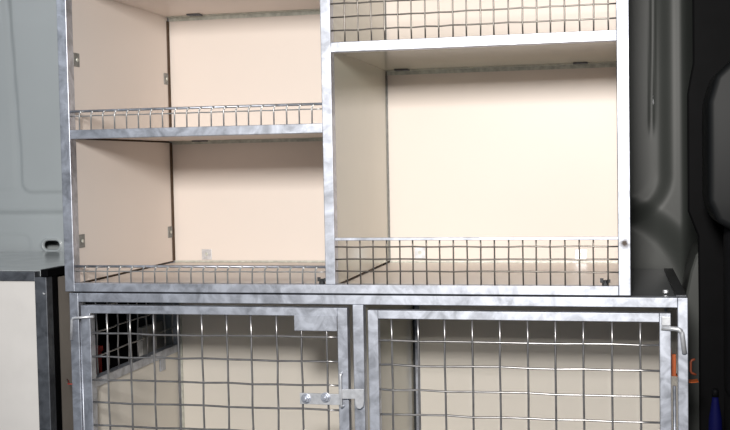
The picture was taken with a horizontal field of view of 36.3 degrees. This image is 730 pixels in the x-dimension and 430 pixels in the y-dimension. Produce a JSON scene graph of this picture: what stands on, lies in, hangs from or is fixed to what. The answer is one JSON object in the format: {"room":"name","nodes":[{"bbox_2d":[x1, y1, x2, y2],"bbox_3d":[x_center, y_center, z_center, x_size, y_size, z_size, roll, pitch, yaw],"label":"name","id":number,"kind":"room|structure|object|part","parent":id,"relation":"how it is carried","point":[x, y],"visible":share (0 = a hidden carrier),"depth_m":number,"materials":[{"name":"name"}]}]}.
{"room":"van interior","nodes":[
{"label":"van interior","id":0,"kind":"room"},
{"bbox_2d":[45,241,58,248],"bbox_3d":[0.033,-0.099,2.737,3.400,1.670,0.010,0,3,13],"label":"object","id":1,"kind":"structure","parent":0,"point":[48,244],"depth_m":2.93,"materials":[{"name":"grey paint"}]},
{"bbox_2d":[0,0,697,345],"bbox_3d":[-0.407,-0.092,2.777,2.425,1.670,0.096,0,3,13],"label":"wall","id":2,"kind":"structure","parent":0,"point":[663,233],"depth_m":2.56,"materials":[{"name":"grey metal"}]},
{"bbox_2d":[682,240,698,429],"bbox_3d":[0.730,0.398,2.461,0.095,0.677,0.160,0,3,13],"label":"trim","id":3,"kind":"structure","parent":2,"relation":"attached to","point":[690,279],"depth_m":2.38,"materials":[{"name":"grey paint"}]},
{"bbox_2d":[687,0,729,429],"bbox_3d":[0.725,-0.091,2.283,0.130,1.670,0.140,0,3,13],"label":"trim","id":4,"kind":"structure","parent":2,"relation":"attached to","point":[711,18],"depth_m":2.23,"materials":[{"name":"black plastic"}]},
{"bbox_3d":[-0.063,0.760,2.283,3.400,0.039,1.010,0,3,13],"label":"floor","id":5,"kind":"structure","parent":0,"visible":0},
{"bbox_2d":[0,251,149,429],"bbox_3d":[-0.920,0.421,2.594,0.697,0.641,0.523,0,3,13],"label":"base cabinet","id":6,"kind":"object","parent":5,"relation":"on","point":[36,366],"visible":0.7,"depth_m":2.29,"materials":[{"name":"metal"}]},
{"bbox_3d":[-0.989,0.443,2.358,0.666,0.612,0.008,0,3,13],"label":"panel","id":7,"kind":"part","parent":6,"relation":"part of","materials":[{"name":"white laminate"}]},
{"bbox_3d":[-0.994,0.127,2.346,0.666,0.018,0.024,0,3,13],"label":"rail","id":8,"kind":"part","parent":6,"relation":"part of","materials":[{"name":"metal"}]},
{"bbox_3d":[-0.927,0.111,2.596,0.686,0.012,0.492,0,3,13],"label":"panel","id":9,"kind":"part","parent":6,"relation":"part of","materials":[{"name":"grey metal"}]},
{"bbox_3d":[-0.650,0.438,2.284,0.026,0.625,0.025,0,3,13],"label":"corner post","id":10,"kind":"part","parent":6,"relation":"part of","materials":[{"name":"metal"}]},
{"bbox_3d":[-0.634,0.437,2.305,0.004,0.625,0.022,0,3,13],"label":"post","id":11,"kind":"part","parent":6,"relation":"part of","materials":[{"name":"black plastic"}]},
{"bbox_3d":[-0.627,0.434,2.357,0.006,0.614,0.082,0,3,13],"label":"panel","id":12,"kind":"part","parent":6,"relation":"part of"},
{"bbox_3d":[-0.879,0.415,2.829,0.672,0.606,0.008,0,3,13],"label":"panel","id":13,"kind":"part","parent":6,"relation":"part of","materials":[{"name":"black metal"}]},
{"bbox_2d":[96,345,102,374],"bbox_3d":[-0.650,0.513,2.511,0.105,0.430,0.079,0,3,13],"label":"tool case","id":14,"kind":"object","parent":6,"relation":"in","point":[100,348],"visible":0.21,"depth_m":2.52,"materials":[{"name":"red plastic"}]},
{"bbox_3d":[-0.541,0.417,2.753,0.020,0.620,0.020,0,3,13],"label":"post","id":15,"kind":"part","parent":6,"relation":"part of","materials":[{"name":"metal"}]},
{"bbox_2d":[138,320,163,356],"bbox_3d":[-0.513,0.496,2.705,0.012,0.464,0.130,0,3,13],"label":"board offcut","id":16,"kind":"object","parent":5,"relation":"on","point":[142,344],"visible":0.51,"depth_m":2.67,"materials":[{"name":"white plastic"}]},
{"bbox_2d":[69,268,688,429],"bbox_3d":[0.053,0.432,2.348,1.186,0.605,0.562,0,3,13],"label":"base cabinet","id":17,"kind":"object","parent":5,"relation":"on","point":[232,361],"visible":0.88,"depth_m":2.48,"materials":[{"name":"metal"}]},
{"bbox_3d":[-0.570,0.453,2.235,0.019,0.597,0.024,0,3,13],"label":"post","id":18,"kind":"part","parent":17,"relation":"part of","materials":[{"name":"metal"}]},
{"bbox_3d":[-0.560,0.467,2.225,0.004,0.510,0.004,0,3,13],"label":"hinge rod","id":19,"kind":"part","parent":17,"relation":"part of","materials":[{"name":"metal"}]},
{"bbox_3d":[-0.515,0.334,2.483,0.020,0.019,0.495,0,3,13],"label":"rail","id":20,"kind":"part","parent":17,"relation":"part of","materials":[{"name":"metal"}]},
{"bbox_3d":[-0.510,0.536,2.491,0.005,0.385,0.491,0,3,13],"label":"panel","id":21,"kind":"part","parent":17,"relation":"part of","materials":[{"name":"beige wood"}]},
{"bbox_3d":[-0.455,0.431,2.740,0.022,0.590,0.022,0,3,13],"label":"post","id":22,"kind":"part","parent":17,"relation":"part of","materials":[{"name":"metal"}]},
{"bbox_3d":[-0.446,0.429,2.721,0.004,0.556,0.005,0,3,13],"label":"corner trim","id":23,"kind":"part","parent":17,"relation":"part of","materials":[{"name":"metal"}]},
{"bbox_3d":[-0.299,0.184,2.157,0.509,0.016,0.021,0,3,13],"label":"door rail","id":24,"kind":"part","parent":17,"relation":"part of","materials":[{"name":"metal"}]},
{"bbox_3d":[-0.169,0.431,2.666,0.570,0.566,0.008,0,3,13],"label":"panel","id":25,"kind":"part","parent":17,"relation":"part of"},
{"bbox_3d":[-0.093,0.204,2.100,0.083,0.030,0.003,0,3,13],"label":"corner plate","id":26,"kind":"part","parent":17,"relation":"part of","materials":[{"name":"metal"}]},
{"bbox_3d":[-0.083,0.347,2.101,0.081,0.021,0.004,0,3,13],"label":"latch plate","id":27,"kind":"part","parent":17,"relation":"part of","materials":[{"name":"metal"}]},
{"bbox_2d":[56,0,630,295],"bbox_3d":[-0.012,-0.325,2.335,1.094,0.920,0.539,0,3,13],"label":"shelving unit","id":28,"kind":"object","parent":17,"relation":"on","point":[237,146],"visible":1,"depth_m":2.49,"materials":[{"name":"metal"}]},
{"bbox_3d":[-0.592,-0.308,2.203,0.020,0.920,0.026,0,3,13],"label":"post","id":29,"kind":"part","parent":28,"relation":"part of","materials":[{"name":"metal"}]},
{"bbox_3d":[-0.534,-0.469,2.446,0.008,0.578,0.486,0,3,13],"label":"panel","id":30,"kind":"part","parent":28,"relation":"part of","materials":[{"name":"beige laminate"}]},
{"bbox_3d":[-0.525,-0.020,2.466,0.008,0.286,0.486,0,3,13],"label":"panel","id":31,"kind":"part","parent":28,"relation":"part of","materials":[{"name":"beige laminate"}]},
{"bbox_3d":[-0.472,-0.329,2.686,0.003,0.274,0.011,0,3,13],"label":"corner trim","id":32,"kind":"part","parent":28,"relation":"part of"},
{"bbox_3d":[-0.467,-0.032,2.699,0.003,0.285,0.011,0,3,13],"label":"corner trim","id":33,"kind":"part","parent":28,"relation":"part of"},
{"bbox_3d":[-0.330,-0.207,2.145,0.515,0.005,0.005,0,3,13],"label":"lip rod","id":34,"kind":"part","parent":28,"relation":"part of","materials":[{"name":"metal"}]},
{"bbox_3d":[-0.328,-0.161,2.150,0.515,0.018,0.024,0,3,13],"label":"rail","id":35,"kind":"part","parent":28,"relation":"part of","materials":[{"name":"metal"}]},
{"bbox_3d":[-0.324,0.100,2.159,0.515,0.005,0.005,0,3,13],"label":"lip rod","id":36,"kind":"part","parent":28,"relation":"part of","materials":[{"name":"metal"}]},
{"bbox_3d":[-0.271,-0.174,2.401,0.519,0.010,0.492,0,3,13],"label":"shelf panel","id":37,"kind":"part","parent":28,"relation":"part of","materials":[{"name":"beige laminate"}]},
{"bbox_3d":[-0.276,-0.472,2.388,0.519,0.012,0.492,0,3,13],"label":"shelf panel","id":38,"kind":"part","parent":28,"relation":"part of","materials":[{"name":"beige laminate"}]},
{"bbox_3d":[-0.265,0.130,2.415,0.519,0.010,0.492,0,3,13],"label":"panel","id":39,"kind":"part","parent":28,"relation":"part of","materials":[{"name":"beige laminate"}]},
{"bbox_3d":[-0.223,-0.473,2.618,0.516,0.010,0.019,0,3,13],"label":"rail","id":40,"kind":"part","parent":28,"relation":"part of","materials":[{"name":"metal"}]},
{"bbox_3d":[-0.217,-0.176,2.631,0.516,0.008,0.019,0,3,13],"label":"rail","id":41,"kind":"part","parent":28,"relation":"part of","materials":[{"name":"metal"}]},
{"bbox_3d":[-0.219,-0.329,2.640,0.515,0.892,0.009,0,3,13],"label":"panel","id":42,"kind":"part","parent":28,"relation":"part of","materials":[{"name":"beige laminate"}]},
{"bbox_3d":[-0.210,0.111,2.652,0.516,0.004,0.005,0,3,13],"label":"rail","id":43,"kind":"part","parent":28,"relation":"part of","materials":[{"name":"metal"}]},
{"bbox_3d":[-0.071,-0.321,2.085,0.019,0.903,0.026,0,3,13],"label":"post","id":44,"kind":"part","parent":28,"relation":"part of","materials":[{"name":"metal"}]},
{"bbox_3d":[-0.060,0.139,2.105,1.053,0.017,0.024,0,3,13],"label":"rail","id":45,"kind":"part","parent":28,"relation":"part of","materials":[{"name":"metal"}]},
{"bbox_3d":[-0.012,-0.322,2.336,0.015,0.882,0.487,0,3,13],"label":"divider panel","id":46,"kind":"part","parent":28,"relation":"part of","materials":[{"name":"grey laminate"}]},
{"bbox_3d":[0.045,-0.561,2.557,0.003,0.430,0.011,0,3,13],"label":"corner trim","id":47,"kind":"part","parent":28,"relation":"part of","materials":[{"name":"grey metal"}]},
{"bbox_3d":[0.053,-0.108,2.578,0.003,0.428,0.011,0,3,13],"label":"corner trim","id":48,"kind":"part","parent":28,"relation":"part of","materials":[{"name":"grey metal"}]},
{"bbox_3d":[0.192,-0.315,2.025,0.519,0.019,0.024,0,3,13],"label":"rail","id":49,"kind":"part","parent":28,"relation":"part of","materials":[{"name":"metal"}]},
{"bbox_3d":[0.197,0.043,2.034,0.519,0.005,0.003,0,3,13],"label":"lip rod","id":50,"kind":"part","parent":28,"relation":"part of","materials":[{"name":"metal"}]},
{"bbox_3d":[0.249,-0.328,2.276,0.520,0.010,0.492,0,3,13],"label":"shelf panel","id":51,"kind":"part","parent":28,"relation":"part of","materials":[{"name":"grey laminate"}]},
{"bbox_3d":[0.258,0.125,2.297,0.520,0.010,0.492,0,3,13],"label":"panel","id":52,"kind":"part","parent":28,"relation":"part of","materials":[{"name":"beige laminate"}]},
{"bbox_3d":[0.301,-0.329,2.507,0.517,0.010,0.019,0,3,13],"label":"rail","id":53,"kind":"part","parent":28,"relation":"part of","materials":[{"name":"metal"}]},
{"bbox_3d":[0.304,-0.333,2.522,0.519,0.892,0.009,0,3,13],"label":"panel","id":54,"kind":"part","parent":28,"relation":"part of","materials":[{"name":"beige laminate"}]},
{"bbox_3d":[0.311,0.106,2.534,0.517,0.004,0.005,0,3,13],"label":"rail","id":55,"kind":"part","parent":28,"relation":"part of","materials":[{"name":"metal"}]},
{"bbox_3d":[0.455,-0.317,1.966,0.021,0.920,0.026,0,3,13],"label":"post","id":56,"kind":"part","parent":28,"relation":"part of","materials":[{"name":"metal"}]},
{"bbox_3d":[-0.006,0.447,2.108,0.021,0.560,0.024,0,3,13],"label":"post","id":57,"kind":"part","parent":17,"relation":"part of","materials":[{"name":"metal"}]},
{"bbox_3d":[-0.007,0.159,2.094,1.146,0.018,0.024,0,3,13],"label":"rail","id":58,"kind":"part","parent":17,"relation":"part of","materials":[{"name":"metal"}]},
{"bbox_3d":[0.054,0.439,2.359,0.012,0.570,0.492,0,3,13],"label":"divider panel","id":59,"kind":"part","parent":17,"relation":"part of","materials":[{"name":"grey laminate"}]},
{"bbox_3d":[0.117,0.424,2.594,0.004,0.556,0.005,0,3,13],"label":"corner trim","id":60,"kind":"part","parent":17,"relation":"part of","materials":[{"name":"metal"}]},
{"bbox_3d":[0.122,0.426,2.609,0.022,0.590,0.022,0,3,13],"label":"post","id":61,"kind":"part","parent":17,"relation":"part of","materials":[{"name":"metal"}]},
{"bbox_3d":[0.043,0.140,2.356,1.160,0.006,0.510,0,3,13],"label":"panel","id":62,"kind":"part","parent":17,"relation":"part of","materials":[{"name":"silver metal"}]},
{"bbox_3d":[0.274,0.183,2.028,0.508,0.016,0.021,0,3,13],"label":"door rail","id":63,"kind":"part","parent":17,"relation":"part of","materials":[{"name":"metal"}]},
{"bbox_3d":[0.399,0.426,2.538,0.550,0.566,0.008,0,3,13],"label":"panel","id":64,"kind":"part","parent":17,"relation":"part of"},
{"bbox_3d":[0.619,0.434,2.231,0.007,0.570,0.491,0,3,13],"label":"panel","id":65,"kind":"part","parent":17,"relation":"part of","materials":[{"name":"silver metal"}]},
{"bbox_3d":[0.551,0.507,1.979,0.005,0.410,0.005,-2,3,-10],"label":"hinge rod","id":66,"kind":"part","parent":17,"relation":"part of","materials":[{"name":"metal"}]},
{"bbox_3d":[0.616,0.140,2.219,0.020,0.020,0.496,0,3,13],"label":"rail","id":67,"kind":"part","parent":17,"relation":"part of","materials":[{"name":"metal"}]},
{"bbox_3d":[0.566,0.443,1.978,0.018,0.597,0.024,0,3,13],"label":"post","id":68,"kind":"part","parent":17,"relation":"part of","materials":[{"name":"metal"}]},
{"bbox_2d":[671,351,697,382],"bbox_3d":[0.580,0.273,2.024,0.048,0.059,0.039,0,3,13],"label":"strap","id":69,"kind":"object","parent":17,"relation":"hanging from","point":[673,356],"visible":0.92,"depth_m":2.01,"materials":[{"name":"brown"}]},
{"bbox_2d":[708,388,721,429],"bbox_3d":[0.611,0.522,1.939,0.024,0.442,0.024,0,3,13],"label":"spray bottle","id":70,"kind":"object","parent":5,"relation":"on","point":[715,418],"visible":1,"depth_m":1.92,"materials":[{"name":"blue plastic"}]},
{"bbox_2d":[702,61,729,429],"bbox_3d":[0.776,0.114,1.830,0.394,1.260,0.460,0,3,13],"label":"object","id":71,"kind":"object","parent":5,"relation":"on","point":[716,102],"visible":1,"depth_m":1.93,"materials":[{"name":"black plastic"}]},
{"bbox_3d":[0.793,-0.143,1.962,0.374,0.340,0.150,0,3,13],"label":"backrest","id":72,"kind":"part","parent":71,"relation":"part of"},
{"bbox_2d":[724,390,729,429],"bbox_3d":[0.798,0.379,1.839,0.358,0.130,0.460,0,3,13],"label":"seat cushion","id":73,"kind":"object","parent":71,"relation":"on","point":[727,392],"depth_m":2.02,"materials":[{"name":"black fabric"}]}
]}

